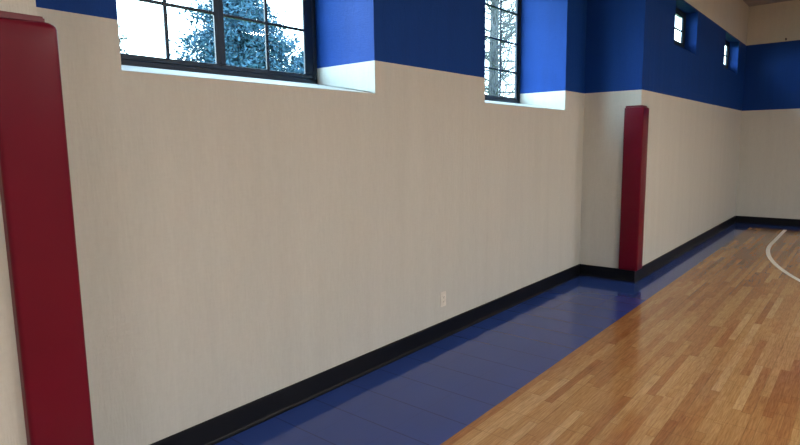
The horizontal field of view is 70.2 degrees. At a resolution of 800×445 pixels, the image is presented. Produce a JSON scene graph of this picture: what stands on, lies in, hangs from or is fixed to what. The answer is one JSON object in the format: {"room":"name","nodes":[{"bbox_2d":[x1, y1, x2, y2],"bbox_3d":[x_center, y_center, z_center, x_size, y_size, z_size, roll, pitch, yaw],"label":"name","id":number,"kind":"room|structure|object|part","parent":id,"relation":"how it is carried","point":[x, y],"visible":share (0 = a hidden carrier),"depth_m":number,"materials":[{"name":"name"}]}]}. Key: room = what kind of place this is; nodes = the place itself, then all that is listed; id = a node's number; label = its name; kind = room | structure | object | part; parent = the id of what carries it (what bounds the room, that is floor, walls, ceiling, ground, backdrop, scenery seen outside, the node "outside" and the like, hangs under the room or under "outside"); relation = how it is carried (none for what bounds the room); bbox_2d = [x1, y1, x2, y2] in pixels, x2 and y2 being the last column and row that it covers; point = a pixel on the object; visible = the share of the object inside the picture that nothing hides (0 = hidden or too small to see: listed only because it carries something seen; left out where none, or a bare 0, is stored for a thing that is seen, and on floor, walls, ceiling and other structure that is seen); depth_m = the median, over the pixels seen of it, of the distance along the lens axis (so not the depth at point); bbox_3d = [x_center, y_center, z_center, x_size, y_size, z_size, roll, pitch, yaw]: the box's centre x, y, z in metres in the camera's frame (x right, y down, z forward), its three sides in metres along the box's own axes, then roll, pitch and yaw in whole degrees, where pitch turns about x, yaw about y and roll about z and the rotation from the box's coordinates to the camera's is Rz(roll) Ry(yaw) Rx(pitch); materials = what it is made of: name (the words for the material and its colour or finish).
{"room":"sports hall","nodes":[
{"label":"sports hall","id":0,"kind":"room"},
{"bbox_2d":[0,0,748,444],"bbox_3d":[0.151,-1.017,4.172,1.229,4.030,18.786,6,10,39],"label":"wall","id":1,"kind":"structure","parent":0,"point":[240,241],"depth_m":3.81,"materials":[{"name":"beige paint"}]},
{"bbox_2d":[0,11,93,444],"bbox_3d":[-1.163,0.284,1.846,0.211,1.829,0.189,6,10,39],"label":"pad","id":2,"kind":"object","parent":1,"relation":"attached to","point":[36,194],"visible":1,"depth_m":1.74,"materials":[{"name":"red leather"}]},
{"bbox_2d":[120,0,317,83],"bbox_3d":[-1.163,-1.587,3.451,0.036,1.374,1.689,6,10,39],"label":"window","id":3,"kind":"structure","parent":1,"relation":"in","point":[308,6],"depth_m":3.57,"materials":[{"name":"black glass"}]},
{"bbox_3d":[-1.401,-1.542,3.153,0.015,1.276,0.857,6,10,39],"label":"sash","id":4,"kind":"part","parent":3,"relation":"part of","materials":[{"name":"black metal"}]},
{"bbox_3d":[-0.884,-1.633,3.773,0.015,1.276,0.768,6,10,39],"label":"sash","id":5,"kind":"part","parent":3,"relation":"part of","materials":[{"name":"black metal"}]},
{"bbox_2d":[150,216,735,444],"bbox_3d":[0.352,0.946,4.160,0.658,0.138,18.586,6,10,39],"label":"baseboard","id":6,"kind":"structure","parent":1,"relation":"attached to","point":[217,429],"depth_m":4.07,"materials":[{"name":"black rubber"}]},
{"bbox_2d":[440,291,445,306],"bbox_3d":[0.353,0.623,4.635,0.010,0.124,0.076,6,10,39],"label":"wall outlet","id":7,"kind":"object","parent":1,"relation":"attached to","point":[442,294],"visible":1,"depth_m":4.63,"materials":[{"name":"beige plastic"}]},
{"bbox_2d":[485,0,520,103],"bbox_3d":[0.810,-1.929,5.798,0.058,1.374,1.660,6,10,39],"label":"window","id":8,"kind":"structure","parent":1,"relation":"in","point":[516,99],"depth_m":6.34,"materials":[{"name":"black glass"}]},
{"bbox_2d":[618,105,648,270],"bbox_3d":[2.618,-0.377,6.377,0.211,1.829,0.211,6,10,39],"label":"pad","id":9,"kind":"object","parent":1,"relation":"attached to","point":[636,117],"visible":1,"depth_m":6.29,"materials":[{"name":"red leather"}]},
{"bbox_2d":[674,8,685,47],"bbox_3d":[3.567,-2.571,7.454,0.047,0.482,1.110,6,10,39],"label":"window","id":10,"kind":"structure","parent":1,"relation":"in","point":[681,14],"depth_m":7.79,"materials":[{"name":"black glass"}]},
{"bbox_2d":[724,40,729,68],"bbox_3d":[5.494,-2.908,9.762,0.047,0.482,1.180,6,10,39],"label":"window","id":11,"kind":"structure","parent":1,"relation":"in","point":[727,43],"depth_m":10.14,"materials":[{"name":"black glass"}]},
{"bbox_3d":[5.675,-2.942,9.972,0.024,0.392,0.558,6,10,39],"label":"sash","id":12,"kind":"part","parent":11,"relation":"part of","materials":[{"name":"black metal"}]},
{"bbox_2d":[215,223,799,444],"bbox_3d":[5.511,1.573,-0.053,15.225,0.122,18.986,6,10,39],"label":"floor","id":13,"kind":"structure","parent":0,"point":[704,348],"depth_m":3.91,"materials":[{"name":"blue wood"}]},
{"bbox_2d":[675,0,791,17],"bbox_3d":[5.455,-2.578,-0.612,15.225,0.200,18.986,6,10,39],"label":"ceiling","id":14,"kind":"structure","parent":0,"point":[749,3],"depth_m":10.21,"materials":[{"name":"paint"}]},
{"bbox_2d":[735,0,799,218],"bbox_3d":[11.860,-1.490,6.511,13.796,4.030,0.200,6,10,39],"label":"wall","id":15,"kind":"structure","parent":0,"point":[768,182],"depth_m":10.49,"materials":[{"name":"beige paint"}]},
{"bbox_2d":[735,216,799,226],"bbox_3d":[11.815,0.451,6.686,13.796,0.138,0.024,6,10,39],"label":"baseboard","id":16,"kind":"structure","parent":15,"relation":"attached to","point":[739,219],"depth_m":10.70,"materials":[{"name":"black rubber"}]},
{"label":"outside","id":17,"kind":"structure","parent":0,"visible":0},
{"bbox_3d":[-20.998,-4.560,49.623,89.405,0.480,130.000,6,10,39],"label":"ground","id":18,"kind":"structure","parent":17,"visible":0},
{"bbox_2d":[118,25,129,53],"bbox_3d":[-8.912,-3.598,18.200,2.101,5.681,2.135,-3,8,-17],"label":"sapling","id":19,"kind":"object","parent":18,"relation":"on","point":[123,37],"visible":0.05,"depth_m":17.82,"materials":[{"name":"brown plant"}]},
{"bbox_2d":[169,0,303,72],"bbox_3d":[-5.976,-5.312,21.611,5.253,8.089,5.459,6,10,39],"label":"conifer tree","id":20,"kind":"object","parent":18,"relation":"on","point":[244,40],"visible":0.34,"depth_m":20.30,"materials":[{"name":"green plant"}]},
{"bbox_2d":[285,50,303,73],"bbox_3d":[-5.064,-5.772,30.441,4.135,6.697,4.088,-5,9,-28],"label":"conifer tree","id":21,"kind":"object","parent":18,"relation":"on","point":[301,55],"visible":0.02,"depth_m":29.73,"materials":[{"name":"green plant"}]},
{"bbox_2d":[485,0,515,97],"bbox_3d":[3.581,-7.522,21.710,6.746,12.212,7.138,6,10,39],"label":"bare tree","id":22,"kind":"object","parent":18,"relation":"on","point":[492,55],"visible":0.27,"depth_m":21.67,"materials":[{"name":"grey plant"}]}
]}

